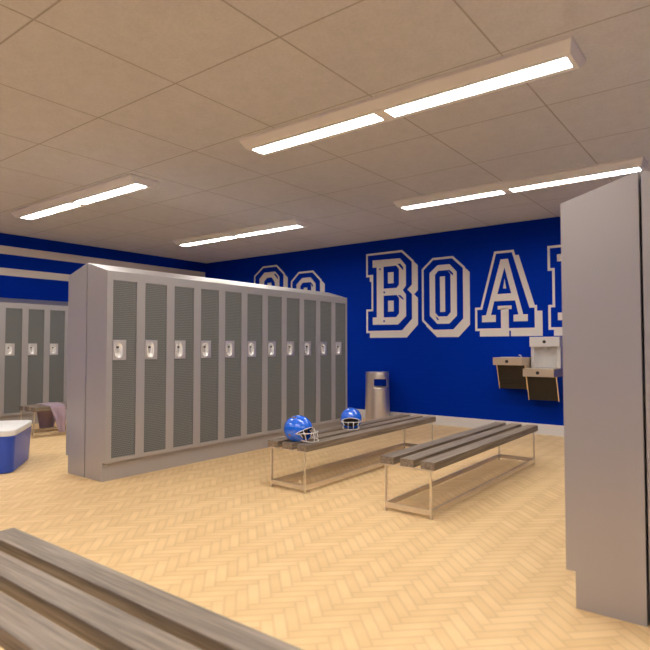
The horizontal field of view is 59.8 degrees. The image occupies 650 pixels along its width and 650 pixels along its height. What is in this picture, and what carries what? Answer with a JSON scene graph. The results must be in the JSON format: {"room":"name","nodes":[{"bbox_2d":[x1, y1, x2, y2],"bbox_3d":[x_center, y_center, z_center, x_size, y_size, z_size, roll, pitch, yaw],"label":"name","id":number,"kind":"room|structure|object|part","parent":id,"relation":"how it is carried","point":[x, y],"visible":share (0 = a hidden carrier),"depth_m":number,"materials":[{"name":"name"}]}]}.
{"room":"locker room","nodes":[
{"label":"locker room","id":0,"kind":"room"},
{"bbox_2d":[0,233,205,301],"bbox_3d":[-5.979,0.010,7.462,0.200,2.934,11.203,-2,-3,37],"label":"wall","id":1,"kind":"structure","parent":0,"point":[16,287],"depth_m":9.25,"materials":[{"name":"blue paint"}]},
{"bbox_2d":[0,267,68,280],"bbox_3d":[-5.908,-0.868,7.421,0.003,0.115,11.174,-2,-3,37],"label":"trim","id":2,"kind":"structure","parent":1,"relation":"attached to","point":[3,271],"depth_m":9.05,"materials":[{"name":"beige paint"}]},
{"bbox_2d":[0,245,204,276],"bbox_3d":[-5.908,-1.204,7.433,0.003,0.127,11.174,-2,-3,37],"label":"trim","id":3,"kind":"structure","parent":1,"relation":"attached to","point":[9,250],"depth_m":9.76,"materials":[{"name":"beige paint"}]},
{"bbox_2d":[0,0,649,262],"bbox_3d":[-0.504,-1.687,3.343,13.977,0.150,11.603,-2,-3,37],"label":"ceiling","id":4,"kind":"structure","parent":0,"point":[93,92],"depth_m":4.24,"materials":[{"name":"tile"}]},
{"bbox_2d":[11,174,157,220],"bbox_3d":[-2.904,-1.454,6.622,2.634,0.074,0.336,-2,-3,37],"label":"ceiling light","id":5,"kind":"object","parent":4,"relation":"attached to","point":[129,183],"visible":1,"depth_m":6.37,"materials":[{"name":"white plastic"}]},
{"bbox_2d":[22,203,78,218],"bbox_3d":[-3.425,-1.415,7.019,1.220,0.010,0.140,-2,-3,37],"label":"diffuser","id":6,"kind":"object","parent":5,"relation":"attached to","point":[64,207],"depth_m":6.99,"materials":[{"name":"white plastic"}]},
{"bbox_2d":[76,184,145,203],"bbox_3d":[-2.383,-1.444,6.224,1.220,0.010,0.140,-2,-3,37],"label":"diffuser","id":7,"kind":"object","parent":5,"relation":"attached to","point":[130,188],"depth_m":6.20,"materials":[{"name":"white plastic"}]},
{"bbox_2d":[173,218,309,246],"bbox_3d":[-1.356,-1.381,8.625,2.634,0.074,0.336,-2,-3,37],"label":"ceiling light","id":8,"kind":"object","parent":4,"relation":"attached to","point":[290,224],"visible":1,"depth_m":8.40,"materials":[{"name":"white plastic"}]},
{"bbox_2d":[184,237,234,245],"bbox_3d":[-1.877,-1.342,9.021,1.220,0.010,0.140,-2,-3,37],"label":"diffuser","id":9,"kind":"object","parent":8,"relation":"attached to","point":[221,238],"depth_m":9.01,"materials":[{"name":"white plastic"}]},
{"bbox_2d":[237,225,300,236],"bbox_3d":[-0.835,-1.371,8.227,1.220,0.010,0.140,-2,-3,37],"label":"diffuser","id":10,"kind":"object","parent":8,"relation":"attached to","point":[291,227],"depth_m":8.22,"materials":[{"name":"white plastic"}]},
{"bbox_2d":[239,35,585,155],"bbox_3d":[0.428,-1.548,4.082,2.634,0.074,0.336,-2,-3,37],"label":"ceiling light","id":11,"kind":"object","parent":4,"relation":"attached to","point":[563,54],"visible":1,"depth_m":3.78,"materials":[{"name":"white paint"}]},
{"bbox_2d":[253,114,382,152],"bbox_3d":[-0.093,-1.510,4.478,1.220,0.010,0.140,-2,-3,37],"label":"diffuser","id":12,"kind":"object","parent":11,"relation":"attached to","point":[366,120],"depth_m":4.45,"materials":[{"name":"white plastic"}]},
{"bbox_2d":[386,57,571,115],"bbox_3d":[0.949,-1.539,3.684,1.220,0.010,0.140,-2,-3,37],"label":"diffuser","id":13,"kind":"object","parent":11,"relation":"attached to","point":[561,64],"depth_m":3.64,"materials":[{"name":"white plastic"}]},
{"bbox_2d":[393,156,648,210],"bbox_3d":[1.964,-1.475,6.094,2.634,0.074,0.336,-2,-3,37],"label":"ceiling light","id":14,"kind":"object","parent":4,"relation":"attached to","point":[627,166],"visible":0.96,"depth_m":5.86,"materials":[{"name":"white plastic"}]},
{"bbox_2d":[402,191,503,208],"bbox_3d":[1.443,-1.436,6.490,1.220,0.010,0.140,-2,-3,37],"label":"diffuser","id":15,"kind":"object","parent":14,"relation":"attached to","point":[494,193],"depth_m":6.47,"materials":[{"name":"white plastic"}]},
{"bbox_2d":[511,167,639,190],"bbox_3d":[2.485,-1.466,5.696,1.220,0.010,0.140,-2,-3,37],"label":"diffuser","id":16,"kind":"object","parent":14,"relation":"attached to","point":[629,170],"depth_m":5.68,"materials":[{"name":"white plastic"}]},
{"bbox_2d":[0,418,649,649],"bbox_3d":[-0.502,1.395,3.230,13.977,0.150,11.603,-2,-3,37],"label":"floor","id":17,"kind":"structure","parent":0,"point":[326,567],"depth_m":3.44,"materials":[{"name":"brown wood"}]},
{"bbox_2d":[0,301,1,367],"bbox_3d":[-4.994,0.537,8.281,0.325,1.938,0.332,-2,-3,37],"label":"locker","id":18,"kind":"object","parent":17,"relation":"on","point":[0,301],"visible":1,"depth_m":8.33,"materials":[{"name":"grey metal"}]},
{"bbox_2d":[0,298,24,420],"bbox_3d":[-4.792,0.547,8.545,0.325,1.938,0.332,-2,-3,37],"label":"locker","id":19,"kind":"object","parent":17,"relation":"on","point":[13,310],"visible":0.99,"depth_m":8.46,"materials":[{"name":"grey metal"}]},
{"bbox_2d":[6,345,11,354],"bbox_3d":[-4.703,0.368,8.419,0.015,0.146,0.084,-2,-3,37],"label":"handle","id":20,"kind":"object","parent":19,"relation":"on","point":[8,347],"depth_m":8.42,"materials":[{"name":"silver metal"}]},
{"bbox_3d":[-4.699,0.365,8.430,0.010,0.179,0.132,-2,-3,37],"label":"latch plate","id":21,"kind":"part","parent":19,"relation":"part of","materials":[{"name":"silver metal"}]},
{"bbox_3d":[-4.679,0.531,8.474,0.018,1.567,0.239,-2,-3,37],"label":"door","id":22,"kind":"part","parent":19,"relation":"part of","materials":[{"name":"metal"}]},
{"bbox_2d":[0,420,31,473],"bbox_3d":[-3.248,1.205,5.627,0.462,0.408,0.808,1,-2,-16],"label":"cooler","id":23,"kind":"object","parent":17,"relation":"on","point":[15,435],"visible":1,"depth_m":5.43,"materials":[{"name":"blue plastic"}]},
{"bbox_3d":[-3.248,1.029,5.633,0.462,0.056,0.808,1,-2,-16],"label":"lid","id":24,"kind":"part","parent":23,"relation":"part of","materials":[{"name":"white plastic"}]},
{"bbox_2d":[17,299,46,423],"bbox_3d":[-4.590,0.557,8.809,0.325,1.938,0.332,-2,-3,37],"label":"locker","id":25,"kind":"object","parent":17,"relation":"on","point":[35,310],"visible":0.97,"depth_m":8.72,"materials":[{"name":"grey metal"}]},
{"bbox_2d":[29,345,34,353],"bbox_3d":[-4.502,0.377,8.683,0.015,0.146,0.084,-2,-3,37],"label":"handle","id":26,"kind":"object","parent":25,"relation":"on","point":[31,347],"depth_m":8.69,"materials":[{"name":"silver metal"}]},
{"bbox_3d":[-4.498,0.375,8.694,0.010,0.179,0.132,-2,-3,37],"label":"latch plate","id":27,"kind":"part","parent":25,"relation":"part of","materials":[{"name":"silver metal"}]},
{"bbox_3d":[-4.477,0.541,8.738,0.018,1.567,0.239,-2,-3,37],"label":"door","id":28,"kind":"part","parent":25,"relation":"part of","materials":[{"name":"metal"}]},
{"bbox_2d":[19,402,66,437],"bbox_3d":[-3.244,1.313,8.383,0.435,0.395,2.310,-2,-3,37],"label":"slatted bench","id":29,"kind":"object","parent":17,"relation":"on","point":[26,408],"visible":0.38,"depth_m":7.52,"materials":[{"name":"wood"}]},
{"bbox_3d":[-3.792,1.309,7.365,0.014,0.328,0.014,-2,-3,37],"label":"leg","id":30,"kind":"part","parent":29,"relation":"part of","materials":[{"name":"silver metal"}]},
{"bbox_3d":[-3.388,1.469,8.487,0.012,0.038,2.268,-2,-3,37],"label":"rail","id":31,"kind":"part","parent":29,"relation":"part of","materials":[{"name":"silver metal"}]},
{"bbox_3d":[-3.100,1.461,8.267,0.012,0.038,2.268,-2,-3,37],"label":"rail","id":32,"kind":"part","parent":29,"relation":"part of","materials":[{"name":"silver metal"}]},
{"bbox_2d":[37,402,65,432],"bbox_3d":[-3.763,1.270,7.729,0.293,0.383,0.580,2,-3,-38],"label":"towel","id":33,"kind":"object","parent":29,"relation":"on","point":[46,419],"visible":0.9,"depth_m":7.65,"materials":[{"name":"pink fabric"}]},
{"bbox_2d":[38,300,66,402],"bbox_3d":[-4.389,0.566,9.073,0.325,1.938,0.332,-2,-3,37],"label":"locker","id":34,"kind":"object","parent":17,"relation":"on","point":[56,320],"visible":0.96,"depth_m":8.99,"materials":[{"name":"grey metal"}]},
{"bbox_2d":[51,345,55,353],"bbox_3d":[-4.300,0.387,8.947,0.015,0.146,0.084,-2,-3,37],"label":"handle","id":35,"kind":"object","parent":34,"relation":"on","point":[53,347],"depth_m":8.95,"materials":[{"name":"silver metal"}]},
{"bbox_3d":[-4.296,0.384,8.958,0.010,0.179,0.132,-2,-3,37],"label":"latch plate","id":36,"kind":"part","parent":34,"relation":"part of","materials":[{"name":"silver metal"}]},
{"bbox_3d":[-4.276,0.550,9.002,0.018,1.567,0.239,-2,-3,37],"label":"door","id":37,"kind":"part","parent":34,"relation":"part of","materials":[{"name":"metal"}]},
{"bbox_2d":[58,301,67,414],"bbox_3d":[-4.187,0.576,9.338,0.325,1.938,0.332,-2,-3,37],"label":"locker","id":38,"kind":"object","parent":17,"relation":"on","point":[62,302],"visible":0.02,"depth_m":9.14,"materials":[{"name":"grey metal"}]},
{"bbox_2d":[66,263,87,476],"bbox_3d":[-2.234,0.418,5.435,0.340,1.966,0.336,-2,-3,37],"label":"locker","id":39,"kind":"object","parent":17,"relation":"on","point":[78,280],"visible":0.27,"depth_m":5.29,"materials":[{"name":"grey metal"}]},
{"bbox_2d":[85,263,139,481],"bbox_3d":[-1.954,0.410,5.222,0.340,1.966,0.336,-2,-3,37],"label":"locker","id":40,"kind":"object","parent":17,"relation":"on","point":[113,294],"visible":1,"depth_m":5.11,"materials":[{"name":"grey metal"}]},
{"bbox_2d":[114,342,122,358],"bbox_3d":[-1.860,0.228,5.091,0.016,0.148,0.085,-2,-3,37],"label":"handle","id":41,"kind":"object","parent":40,"relation":"on","point":[118,346],"depth_m":5.09,"materials":[{"name":"silver metal"}]},
{"bbox_3d":[-1.856,0.225,5.102,0.010,0.182,0.134,-2,-3,37],"label":"latch plate","id":42,"kind":"part","parent":40,"relation":"part of","materials":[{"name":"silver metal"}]},
{"bbox_3d":[-1.836,0.394,5.147,0.019,1.589,0.242,-2,-3,37],"label":"door","id":43,"kind":"part","parent":40,"relation":"part of","materials":[{"name":"metal"}]},
{"bbox_2d":[122,267,169,474],"bbox_3d":[-1.750,0.420,5.489,0.340,1.966,0.336,-2,-3,37],"label":"locker","id":44,"kind":"object","parent":17,"relation":"on","point":[154,287],"visible":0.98,"depth_m":5.40,"materials":[{"name":"grey metal"}]},
{"bbox_2d":[147,342,153,357],"bbox_3d":[-1.656,0.238,5.358,0.016,0.148,0.085,-2,-3,37],"label":"handle","id":45,"kind":"object","parent":44,"relation":"on","point":[150,345],"depth_m":5.36,"materials":[{"name":"silver metal"}]},
{"bbox_3d":[-1.652,0.235,5.369,0.010,0.182,0.134,-2,-3,37],"label":"latch plate","id":46,"kind":"part","parent":44,"relation":"part of","materials":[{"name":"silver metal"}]},
{"bbox_3d":[-1.632,0.403,5.414,0.019,1.589,0.242,-2,-3,37],"label":"door","id":47,"kind":"part","parent":44,"relation":"part of","materials":[{"name":"metal"}]},
{"bbox_2d":[0,528,302,649],"bbox_3d":[-0.595,1.063,1.630,2.310,0.395,0.435,-2,-3,37],"label":"slatted bench","id":48,"kind":"object","parent":17,"relation":"on","point":[107,608],"visible":1,"depth_m":1.73,"materials":[{"name":"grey wood"}]},
{"bbox_2d":[152,271,196,468],"bbox_3d":[-1.546,0.429,5.756,0.340,1.966,0.336,-2,-3,37],"label":"locker","id":49,"kind":"object","parent":17,"relation":"on","point":[183,290],"visible":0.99,"depth_m":5.67,"materials":[{"name":"grey metal"}]},
{"bbox_2d":[176,342,182,356],"bbox_3d":[-1.452,0.247,5.625,0.016,0.148,0.085,-2,-3,37],"label":"handle","id":50,"kind":"object","parent":49,"relation":"on","point":[179,345],"depth_m":5.63,"materials":[{"name":"silver metal"}]},
{"bbox_3d":[-1.448,0.245,5.636,0.010,0.182,0.134,-2,-3,37],"label":"latch plate","id":51,"kind":"part","parent":49,"relation":"part of","materials":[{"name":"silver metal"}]},
{"bbox_3d":[-1.428,0.413,5.681,0.019,1.589,0.242,-2,-3,37],"label":"door","id":52,"kind":"part","parent":49,"relation":"part of","materials":[{"name":"metal"}]},
{"bbox_2d":[178,274,220,462],"bbox_3d":[-1.342,0.439,6.023,0.340,1.966,0.336,-2,-3,37],"label":"locker","id":53,"kind":"object","parent":17,"relation":"on","point":[208,330],"visible":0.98,"depth_m":5.93,"materials":[{"name":"grey metal"}]},
{"bbox_2d":[202,343,208,356],"bbox_3d":[-1.248,0.257,5.892,0.016,0.148,0.085,-2,-3,37],"label":"handle","id":54,"kind":"object","parent":53,"relation":"on","point":[205,346],"depth_m":5.90,"materials":[{"name":"silver metal"}]},
{"bbox_3d":[-1.244,0.254,5.903,0.010,0.182,0.134,-2,-3,37],"label":"latch plate","id":55,"kind":"part","parent":53,"relation":"part of","materials":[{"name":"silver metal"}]},
{"bbox_3d":[-1.224,0.423,5.948,0.019,1.589,0.242,-2,-3,37],"label":"door","id":56,"kind":"part","parent":53,"relation":"part of","materials":[{"name":"metal"}]},
{"bbox_2d":[203,277,243,457],"bbox_3d":[-1.138,0.449,6.290,0.340,1.966,0.336,-2,-3,37],"label":"locker","id":57,"kind":"object","parent":17,"relation":"on","point":[232,294],"visible":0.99,"depth_m":6.20,"materials":[{"name":"grey metal"}]},
{"bbox_2d":[227,343,231,355],"bbox_3d":[-1.044,0.267,6.159,0.016,0.148,0.085,-2,-3,37],"label":"handle","id":58,"kind":"object","parent":57,"relation":"on","point":[229,345],"depth_m":6.17,"materials":[{"name":"silver metal"}]},
{"bbox_3d":[-1.040,0.264,6.170,0.010,0.182,0.134,-2,-3,37],"label":"latch plate","id":59,"kind":"part","parent":57,"relation":"part of","materials":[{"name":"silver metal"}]},
{"bbox_3d":[-1.020,0.432,6.215,0.019,1.589,0.242,-2,-3,37],"label":"door","id":60,"kind":"part","parent":57,"relation":"part of","materials":[{"name":"metal"}]},
{"bbox_2d":[226,280,264,452],"bbox_3d":[-0.934,0.458,6.557,0.340,1.966,0.336,-2,-3,37],"label":"locker","id":61,"kind":"object","parent":17,"relation":"on","point":[254,296],"visible":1,"depth_m":6.47,"materials":[{"name":"grey metal"}]},
{"bbox_3d":[-0.836,0.274,6.437,0.010,0.182,0.134,-2,-3,37],"label":"latch plate","id":62,"kind":"part","parent":61,"relation":"part of","materials":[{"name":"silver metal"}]},
{"bbox_2d":[249,343,253,355],"bbox_3d":[-0.840,0.277,6.426,0.016,0.148,0.085,-2,-3,37],"label":"handle","id":63,"kind":"object","parent":61,"relation":"on","point":[251,345],"depth_m":6.44,"materials":[{"name":"silver metal"}]},
{"bbox_3d":[-0.816,0.442,6.483,0.019,1.589,0.242,-2,-3,37],"label":"door","id":64,"kind":"part","parent":61,"relation":"part of","materials":[{"name":"metal"}]},
{"bbox_2d":[245,282,283,448],"bbox_3d":[-0.730,0.468,6.824,0.340,1.966,0.336,-2,-3,37],"label":"locker","id":65,"kind":"object","parent":17,"relation":"on","point":[274,298],"visible":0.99,"depth_m":6.73,"materials":[{"name":"grey metal"}]},
{"bbox_2d":[269,343,273,354],"bbox_3d":[-0.636,0.286,6.694,0.016,0.148,0.085,-2,-3,37],"label":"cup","id":66,"kind":"object","parent":65,"relation":"on","point":[271,345],"depth_m":6.70,"materials":[{"name":"silver metal"}]},
{"bbox_3d":[-0.632,0.284,6.705,0.010,0.182,0.134,-2,-3,37],"label":"latch plate","id":67,"kind":"part","parent":65,"relation":"part of","materials":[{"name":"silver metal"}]},
{"bbox_3d":[-0.612,0.452,6.750,0.019,1.589,0.242,-2,-3,37],"label":"door","id":68,"kind":"part","parent":65,"relation":"part of","materials":[{"name":"metal"}]},
{"bbox_2d":[267,285,300,436],"bbox_3d":[-0.526,0.478,7.091,0.340,1.966,0.336,-2,-3,37],"label":"locker","id":69,"kind":"object","parent":17,"relation":"on","point":[292,299],"visible":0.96,"depth_m":7.00,"materials":[{"name":"grey metal"}]},
{"bbox_2d":[288,343,291,354],"bbox_3d":[-0.432,0.296,6.961,0.016,0.148,0.085,-2,-3,37],"label":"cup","id":70,"kind":"object","parent":69,"relation":"on","point":[289,344],"depth_m":6.96,"materials":[{"name":"silver metal"}]},
{"bbox_3d":[-0.428,0.293,6.972,0.010,0.182,0.134,-2,-3,37],"label":"latch plate","id":71,"kind":"part","parent":69,"relation":"part of","materials":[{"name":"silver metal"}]},
{"bbox_3d":[-0.408,0.462,7.017,0.019,1.589,0.242,-2,-3,37],"label":"door","id":72,"kind":"part","parent":69,"relation":"part of","materials":[{"name":"metal"}]},
{"bbox_2d":[284,287,317,431],"bbox_3d":[-0.323,0.488,7.359,0.340,1.966,0.336,-2,-3,37],"label":"locker","id":73,"kind":"object","parent":17,"relation":"on","point":[309,301],"visible":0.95,"depth_m":7.28,"materials":[{"name":"grey metal"}]},
{"bbox_3d":[-0.225,0.303,7.239,0.010,0.182,0.134,-2,-3,37],"label":"latch plate","id":74,"kind":"part","parent":73,"relation":"part of","materials":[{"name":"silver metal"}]},
{"bbox_2d":[305,343,309,354],"bbox_3d":[-0.228,0.306,7.228,0.016,0.148,0.085,-2,-3,37],"label":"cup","id":75,"kind":"object","parent":73,"relation":"on","point":[307,345],"depth_m":7.24,"materials":[{"name":"silver metal"}]},
{"bbox_3d":[-0.204,0.471,7.284,0.019,1.589,0.242,-2,-3,37],"label":"door","id":76,"kind":"part","parent":73,"relation":"part of","materials":[{"name":"metal"}]},
{"bbox_2d":[300,289,332,430],"bbox_3d":[-0.118,0.497,7.626,0.340,1.966,0.336,-2,-3,37],"label":"locker","id":77,"kind":"object","parent":17,"relation":"on","point":[325,302],"visible":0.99,"depth_m":7.54,"materials":[{"name":"grey metal"}]},
{"bbox_2d":[321,343,324,353],"bbox_3d":[-0.024,0.315,7.495,0.016,0.148,0.085,-2,-3,37],"label":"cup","id":78,"kind":"object","parent":77,"relation":"on","point":[322,344],"depth_m":7.49,"materials":[{"name":"silver metal"}]},
{"bbox_3d":[-0.021,0.313,7.506,0.010,0.182,0.134,-2,-3,37],"label":"latch plate","id":79,"kind":"part","parent":77,"relation":"part of","materials":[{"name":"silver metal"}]},
{"bbox_3d":[0.000,0.481,7.551,0.019,1.589,0.242,-2,-3,37],"label":"door","id":80,"kind":"part","parent":77,"relation":"part of","materials":[{"name":"metal"}]},
{"bbox_2d":[316,291,346,427],"bbox_3d":[0.085,0.507,7.893,0.340,1.966,0.336,-2,-3,37],"label":"locker","id":81,"kind":"object","parent":17,"relation":"on","point":[339,302],"visible":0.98,"depth_m":7.80,"materials":[{"name":"grey metal"}]},
{"bbox_3d":[0.183,0.323,7.773,0.010,0.182,0.134,-2,-3,37],"label":"latch plate","id":82,"kind":"part","parent":81,"relation":"part of","materials":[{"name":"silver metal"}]},
{"bbox_3d":[0.203,0.491,7.818,0.019,1.589,0.242,-2,-3,37],"label":"door","id":83,"kind":"part","parent":81,"relation":"part of","materials":[{"name":"metal"}]},
{"bbox_2d":[268,414,435,493],"bbox_3d":[0.384,1.209,5.617,0.435,0.395,2.310,-2,-3,37],"label":"slatted bench","id":84,"kind":"object","parent":17,"relation":"on","point":[328,437],"visible":0.94,"depth_m":5.23,"materials":[{"name":"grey wood"}]},
{"bbox_3d":[-0.452,1.214,4.819,0.014,0.328,0.014,-2,-3,37],"label":"leg","id":85,"kind":"part","parent":84,"relation":"part of","materials":[{"name":"silver metal"}]},
{"bbox_3d":[-0.308,1.329,4.705,0.348,0.038,0.012,-2,-3,37],"label":"rail","id":86,"kind":"part","parent":84,"relation":"part of","materials":[{"name":"silver metal"}]},
{"bbox_3d":[-0.308,1.040,4.715,0.400,0.012,0.014,-2,-3,37],"label":"rail","id":87,"kind":"part","parent":84,"relation":"part of","materials":[{"name":"silver metal"}]},
{"bbox_2d":[284,415,318,442],"bbox_3d":[-0.203,0.873,4.784,0.312,0.216,0.224,-1,-2,31],"label":"helmet","id":88,"kind":"object","parent":84,"relation":"on","point":[297,428],"visible":1,"depth_m":4.72,"materials":[{"name":"blue plastic"}]},
{"bbox_3d":[-0.165,1.206,4.599,0.014,0.328,0.014,-2,-3,37],"label":"leg","id":89,"kind":"part","parent":84,"relation":"part of","materials":[{"name":"silver metal"}]},
{"bbox_3d":[0.240,1.366,5.721,0.012,0.038,2.268,-2,-3,37],"label":"rail","id":90,"kind":"part","parent":84,"relation":"part of","materials":[{"name":"silver metal"}]},
{"bbox_3d":[0.528,1.358,5.501,0.012,0.038,2.268,-2,-3,37],"label":"rail","id":91,"kind":"part","parent":84,"relation":"part of","materials":[{"name":"silver metal"}]},
{"bbox_2d":[340,407,361,429],"bbox_3d":[0.253,0.908,5.515,0.209,0.201,0.290,0,-2,3],"label":"helmet","id":92,"kind":"object","parent":84,"relation":"on","point":[350,417],"visible":1,"depth_m":5.47,"materials":[{"name":"blue plastic"}]},
{"bbox_3d":[1.076,1.395,6.518,0.348,0.038,0.012,-2,-3,37],"label":"rail","id":93,"kind":"part","parent":84,"relation":"part of","materials":[{"name":"silver metal"}]},
{"bbox_2d":[365,371,389,420],"bbox_3d":[0.827,1.133,8.919,0.394,0.790,0.394,-2,-3,37],"label":"waste bin","id":94,"kind":"object","parent":17,"relation":"on","point":[377,400],"visible":0.83,"depth_m":8.76,"materials":[{"name":"silver metal"}]},
{"bbox_2d":[381,422,537,519],"bbox_3d":[1.281,1.184,4.926,0.435,0.395,2.310,-2,-3,37],"label":"slatted bench","id":95,"kind":"object","parent":17,"relation":"on","point":[433,455],"visible":1,"depth_m":4.52,"materials":[{"name":"brown wood"}]},
{"bbox_3d":[0.445,1.188,4.128,0.014,0.328,0.014,-2,-3,37],"label":"leg","id":96,"kind":"part","parent":95,"relation":"part of","materials":[{"name":"silver metal"}]},
{"bbox_3d":[0.589,1.303,4.014,0.348,0.038,0.012,-2,-3,37],"label":"rail","id":97,"kind":"part","parent":95,"relation":"part of","materials":[{"name":"silver metal"}]},
{"bbox_3d":[0.588,1.014,4.025,0.400,0.012,0.014,-2,-3,37],"label":"rail","id":98,"kind":"part","parent":95,"relation":"part of","materials":[{"name":"silver metal"}]},
{"bbox_3d":[0.732,1.180,3.909,0.014,0.328,0.014,-2,-3,37],"label":"leg","id":99,"kind":"part","parent":95,"relation":"part of","materials":[{"name":"silver metal"}]},
{"bbox_3d":[1.137,1.340,5.031,0.012,0.038,2.268,-2,-3,37],"label":"rail","id":100,"kind":"part","parent":95,"relation":"part of","materials":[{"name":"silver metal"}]},
{"bbox_3d":[1.425,1.332,4.811,0.012,0.038,2.268,-2,-3,37],"label":"rail","id":101,"kind":"part","parent":95,"relation":"part of","materials":[{"name":"silver metal"}]},
{"bbox_3d":[1.973,1.369,5.827,0.348,0.038,0.012,-2,-3,37],"label":"rail","id":102,"kind":"part","parent":95,"relation":"part of","materials":[{"name":"silver metal"}]},
{"bbox_3d":[2.117,1.246,5.722,0.014,0.328,0.014,-2,-3,37],"label":"leg","id":103,"kind":"part","parent":95,"relation":"part of","materials":[{"name":"silver metal"}]},
{"bbox_2d":[560,171,649,626],"bbox_3d":[1.341,0.315,2.684,0.340,1.966,0.336,-2,-3,37],"label":"locker","id":104,"kind":"object","parent":17,"relation":"on","point":[604,391],"visible":0.99,"depth_m":2.53,"materials":[{"name":"grey metal"}]},
{"bbox_2d":[641,171,649,577],"bbox_3d":[1.621,0.307,2.471,0.340,1.966,0.336,-2,-3,37],"label":"locker","id":105,"kind":"object","parent":17,"relation":"on","point":[645,175],"visible":1,"depth_m":2.45,"materials":[{"name":"grey metal"}]},
{"bbox_2d":[206,216,563,425],"bbox_3d":[2.956,0.019,7.816,13.977,2.934,0.200,-2,-3,37],"label":"wall","id":106,"kind":"structure","parent":0,"point":[430,374],"depth_m":8.60,"materials":[{"name":"blue paint"}]},
{"bbox_2d":[254,265,287,287],"bbox_3d":[-1.039,-0.435,10.753,0.867,1.398,0.006,-2,-3,37],"label":"letter","id":107,"kind":"object","parent":106,"relation":"attached to","point":[272,275],"depth_m":10.75,"materials":[{"name":"beige paint"}]},
{"bbox_2d":[291,270,324,291],"bbox_3d":[-0.318,-0.367,10.200,0.785,1.220,0.006,-2,-3,37],"label":"letter","id":108,"kind":"object","parent":106,"relation":"attached to","point":[305,280],"depth_m":10.20,"materials":[{"name":"beige paint"}]},
{"bbox_2d":[366,250,417,337],"bbox_3d":[1.070,-0.496,9.144,0.962,1.400,0.006,-2,-3,37],"label":"letter","id":109,"kind":"object","parent":106,"relation":"attached to","point":[393,275],"depth_m":9.13,"materials":[{"name":"beige paint"}]},
{"bbox_2d":[422,256,469,336],"bbox_3d":[1.821,-0.428,8.569,0.785,1.220,0.006,-2,-3,37],"label":"letter","id":110,"kind":"object","parent":106,"relation":"attached to","point":[445,281],"depth_m":8.56,"materials":[{"name":"beige paint"}]},
{"bbox_2d":[357,409,563,436],"bbox_3d":[2.890,1.411,7.678,13.577,0.141,0.018,-2,-3,37],"label":"baseboard","id":111,"kind":"structure","parent":106,"relation":"attached to","point":[543,429],"depth_m":8.23,"materials":[{"name":"white"}]},
{"bbox_2d":[475,250,542,336],"bbox_3d":[2.576,-0.449,7.993,0.958,1.221,0.006,-2,-3,37],"label":"letter","id":112,"kind":"object","parent":106,"relation":"attached to","point":[508,308],"depth_m":7.99,"materials":[{"name":"beige paint"}]},
{"bbox_2d":[493,337,562,401],"bbox_3d":[2.715,0.581,7.578,0.793,0.844,0.436,-2,-3,37],"label":"fountain","id":113,"kind":"object","parent":106,"relation":"attached to","point":[545,383],"visible":1,"depth_m":7.53,"materials":[{"name":"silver metal"}]},
{"bbox_2d":[493,355,530,364],"bbox_3d":[2.555,0.473,7.704,0.392,0.139,0.436,-2,-3,37],"label":"basin","id":114,"kind":"object","parent":113,"relation":"in","point":[521,360],"depth_m":7.56,"materials":[{"name":"silver metal"}]},
{"bbox_2d":[523,366,562,376],"bbox_3d":[2.874,0.605,7.456,0.393,0.142,0.436,-2,-3,37],"label":"basin","id":115,"kind":"object","parent":113,"relation":"in","point":[547,371],"depth_m":7.33,"materials":[{"name":"silver metal"}]},
{"bbox_2d":[547,245,561,335],"bbox_3d":[3.404,-0.474,7.362,0.971,1.218,0.006,-2,-3,37],"label":"letter","id":116,"kind":"object","parent":106,"relation":"attached to","point":[553,252],"depth_m":7.59,"materials":[{"name":"beige paint"}]}
]}

